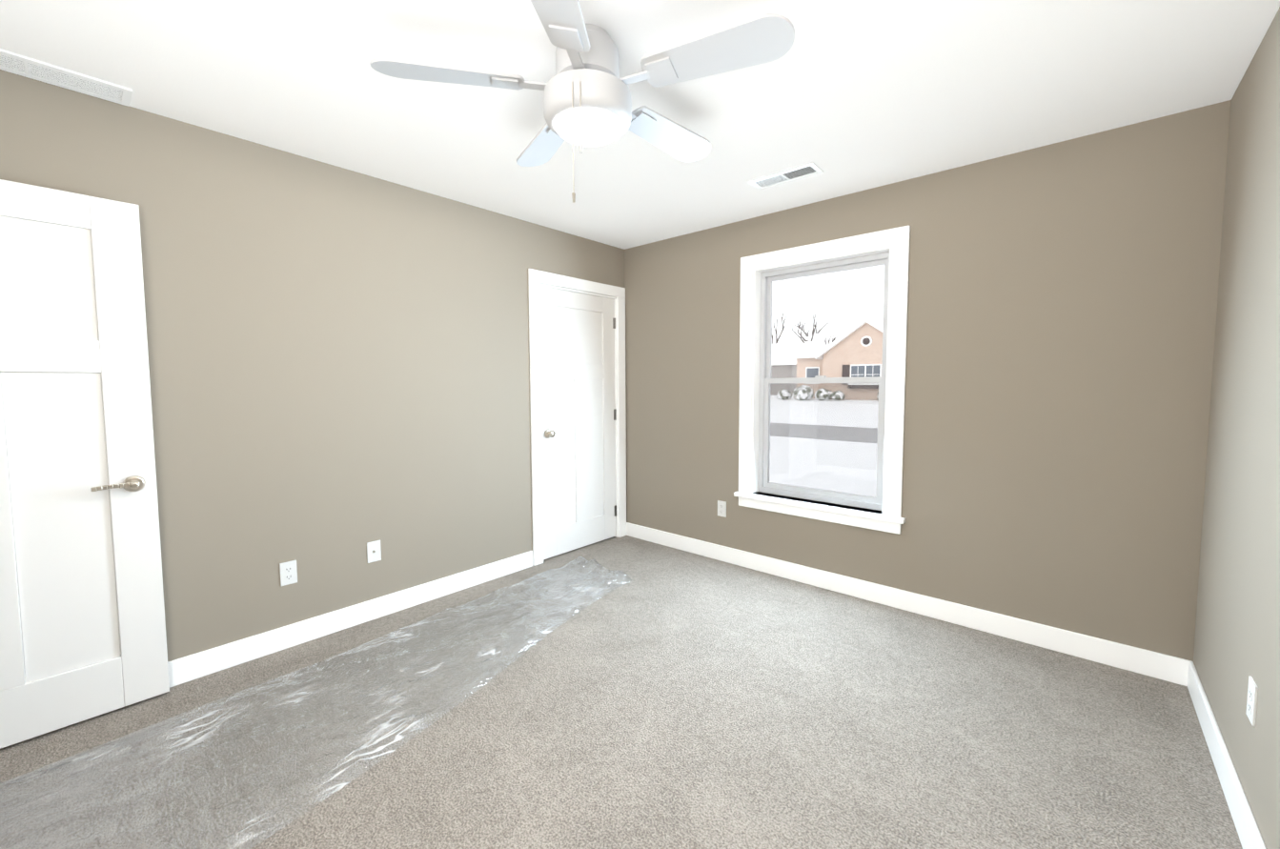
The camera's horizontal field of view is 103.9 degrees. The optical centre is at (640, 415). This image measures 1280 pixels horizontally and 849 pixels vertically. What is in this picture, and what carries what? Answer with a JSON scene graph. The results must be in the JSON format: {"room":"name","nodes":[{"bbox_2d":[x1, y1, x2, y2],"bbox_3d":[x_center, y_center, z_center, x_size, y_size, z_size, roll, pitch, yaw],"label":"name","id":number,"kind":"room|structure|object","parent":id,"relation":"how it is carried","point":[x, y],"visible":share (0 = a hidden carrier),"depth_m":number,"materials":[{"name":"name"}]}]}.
{"room":"empty bedroom","nodes":[
{"label":"empty bedroom","id":0,"kind":"room"},
{"bbox_2d":[0,69,624,661],"bbox_3d":[-1.490,-0.083,2.886,0.160,2.450,3.935,3,5,41],"label":"wall","id":1,"kind":"structure","parent":0,"point":[339,365],"depth_m":2.53,"materials":[{"name":"beige paint"}]},
{"bbox_2d":[0,179,169,749],"bbox_3d":[-2.288,0.190,1.744,0.095,2.030,0.864,3,5,41],"label":"entry door","id":2,"kind":"structure","parent":1,"relation":"in","point":[83,637],"depth_m":1.92,"materials":[{"name":"white wood"}]},
{"bbox_2d":[279,560,297,586],"bbox_3d":[-1.759,0.790,2.506,0.007,0.115,0.070,3,5,41],"label":"electrical outlet","id":3,"kind":"object","parent":1,"relation":"attached to","point":[288,573],"visible":1,"depth_m":2.50,"materials":[{"name":"white plastic"}]},
{"bbox_2d":[167,550,532,688],"bbox_3d":[-1.750,1.110,2.529,0.014,0.115,2.940,3,5,41],"label":"baseboard","id":4,"kind":"structure","parent":1,"relation":"attached to","point":[198,665],"depth_m":2.64,"materials":[{"name":"white wood"}]},
{"bbox_2d":[366,540,381,563],"bbox_3d":[-1.488,0.765,2.805,0.015,0.115,0.070,3,5,41],"label":"outlet","id":5,"kind":"object","parent":1,"relation":"attached to","point":[374,553],"visible":1,"depth_m":2.81,"materials":[{"name":"white plastic"}]},
{"bbox_2d":[528,268,626,566],"bbox_3d":[-0.480,0.009,3.960,0.093,2.125,0.978,3,5,41],"label":"door frame","id":6,"kind":"structure","parent":1,"relation":"attached to","point":[536,278],"depth_m":3.68,"materials":[{"name":"white wood"}]},
{"bbox_2d":[539,285,616,559],"bbox_3d":[-0.455,0.055,3.945,0.099,2.012,0.790,3,5,41],"label":"closet door","id":7,"kind":"structure","parent":1,"relation":"in","point":[579,414],"depth_m":3.93,"materials":[{"name":"white wood"}]},
{"bbox_2d":[0,535,1242,848],"bbox_3d":[-0.170,1.258,1.806,3.670,0.100,4.255,3,5,41],"label":"floor","id":8,"kind":"structure","parent":0,"point":[667,698],"depth_m":1.86,"materials":[{"name":"carpet"}]},
{"bbox_2d":[0,556,633,848],"bbox_3d":[-1.103,1.149,2.208,1.062,0.068,3.253,3,5,41],"label":"film","id":9,"kind":"object","parent":8,"relation":"on","point":[381,747],"visible":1,"depth_m":1.89,"materials":[{"name":"clear plastic"}]},
{"bbox_2d":[0,0,1279,249],"bbox_3d":[-0.179,-1.287,1.647,3.670,0.100,4.255,3,5,41],"label":"ceiling","id":10,"kind":"structure","parent":0,"point":[852,95],"depth_m":1.90,"materials":[{"name":"white paint"}]},
{"bbox_2d":[0,48,132,106],"bbox_3d":[-2.177,-1.235,1.777,0.160,0.007,0.520,3,5,41],"label":"ceiling vent","id":11,"kind":"object","parent":10,"relation":"in","point":[35,70],"visible":1,"depth_m":1.84,"materials":[{"name":"white"}]},
{"bbox_2d":[369,0,794,203],"bbox_3d":[-0.135,-0.955,1.711,1.268,0.572,1.219,3,5,41],"label":"fan light","id":12,"kind":"object","parent":10,"relation":"hanging from","point":[587,101],"visible":1,"depth_m":1.55,"materials":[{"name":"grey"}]},
{"bbox_2d":[748,162,823,190],"bbox_3d":[0.795,-1.306,2.744,0.370,0.008,0.150,3,5,41],"label":"ceiling vent","id":13,"kind":"object","parent":10,"relation":"in","point":[803,171],"visible":1,"depth_m":2.73,"materials":[{"name":"white metal"}]},
{"bbox_2d":[624,100,1230,661],"bbox_3d":[1.180,-0.116,3.259,3.670,2.450,0.160,3,5,41],"label":"wall","id":14,"kind":"structure","parent":0,"point":[1063,296],"depth_m":2.51,"materials":[{"name":"beige paint"}]},
{"bbox_2d":[717,500,726,517],"bbox_3d":[0.605,0.693,3.709,0.070,0.115,0.007,3,5,41],"label":"electrical outlet","id":15,"kind":"object","parent":14,"relation":"attached to","point":[721,508],"visible":1,"depth_m":3.70,"materials":[{"name":"white plastic"}]},
{"bbox_2d":[733,225,910,534],"bbox_3d":[1.149,-0.207,3.244,1.105,1.751,0.195,3,5,41],"label":"window unit","id":16,"kind":"structure","parent":14,"relation":"in","point":[805,492],"depth_m":3.24,"materials":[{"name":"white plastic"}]},
{"bbox_2d":[626,522,1193,686],"bbox_3d":[1.127,1.054,3.266,3.350,0.115,0.014,3,5,41],"label":"baseboard","id":17,"kind":"structure","parent":14,"relation":"attached to","point":[1153,664],"depth_m":2.74,"materials":[{"name":"white wood"}]},
{"bbox_2d":[1193,7,1279,848],"bbox_3d":[1.141,0.053,0.567,0.160,2.450,3.935,3,5,41],"label":"wall","id":18,"kind":"structure","parent":0,"point":[1237,635],"depth_m":1.61,"materials":[{"name":"beige paint"}]},
{"bbox_2d":[1187,662,1266,848],"bbox_3d":[1.075,1.215,0.693,0.014,0.115,3.921,3,5,41],"label":"baseboard","id":19,"kind":"structure","parent":18,"relation":"attached to","point":[1246,824],"depth_m":1.60,"materials":[{"name":"white wood"}]},
{"bbox_2d":[1246,675,1258,727],"bbox_3d":[1.761,0.823,1.442,0.007,0.115,0.070,3,5,41],"label":"electrical outlet","id":20,"kind":"object","parent":18,"relation":"attached to","point":[1252,691],"visible":1,"depth_m":1.43,"materials":[{"name":"white plastic"}]},
{"label":"outside","id":21,"kind":"structure","parent":0,"visible":0},
{"bbox_2d":[769,395,878,496],"bbox_3d":[46.335,-2.230,56.920,180.000,0.850,140.000,3,5,41],"label":"snow","id":22,"kind":"object","parent":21,"point":[824,467],"depth_m":13.97,"materials":[{"name":"white snow"}]},
{"bbox_2d":[770,342,799,395],"bbox_3d":[13.914,-4.424,49.362,10.800,5.300,8.800,3,5,41],"label":"house","id":23,"kind":"structure","parent":22,"relation":"on","point":[780,363],"depth_m":45.47,"materials":[{"name":"grey"}]},
{"bbox_2d":[772,309,848,345],"bbox_3d":[13.574,-6.086,45.862,15.484,8.870,16.373,3,5,41],"label":"tree","id":24,"kind":"object","parent":22,"relation":"on","point":[802,327],"depth_m":37.90,"materials":[{"name":"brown plant"}]},
{"bbox_2d":[777,385,878,400],"bbox_3d":[13.729,-1.304,30.983,11.278,1.188,1.440,3,5,41],"label":"shrubs","id":25,"kind":"object","parent":22,"relation":"on","point":[787,393],"depth_m":32.79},
{"bbox_2d":[788,317,883,400],"bbox_3d":[18.550,-3.778,34.377,14.200,6.050,10.350,3,5,41],"label":"house","id":26,"kind":"structure","parent":22,"relation":"on","point":[802,368],"depth_m":32.62,"materials":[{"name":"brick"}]},
{"bbox_2d":[770,423,877,443],"bbox_3d":[10.770,0.838,16.734,180.000,0.035,5.500,3,5,41],"label":"street","id":27,"kind":"structure","parent":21,"point":[804,432],"depth_m":19.42,"materials":[{"name":"grey asphalt"}]}
]}

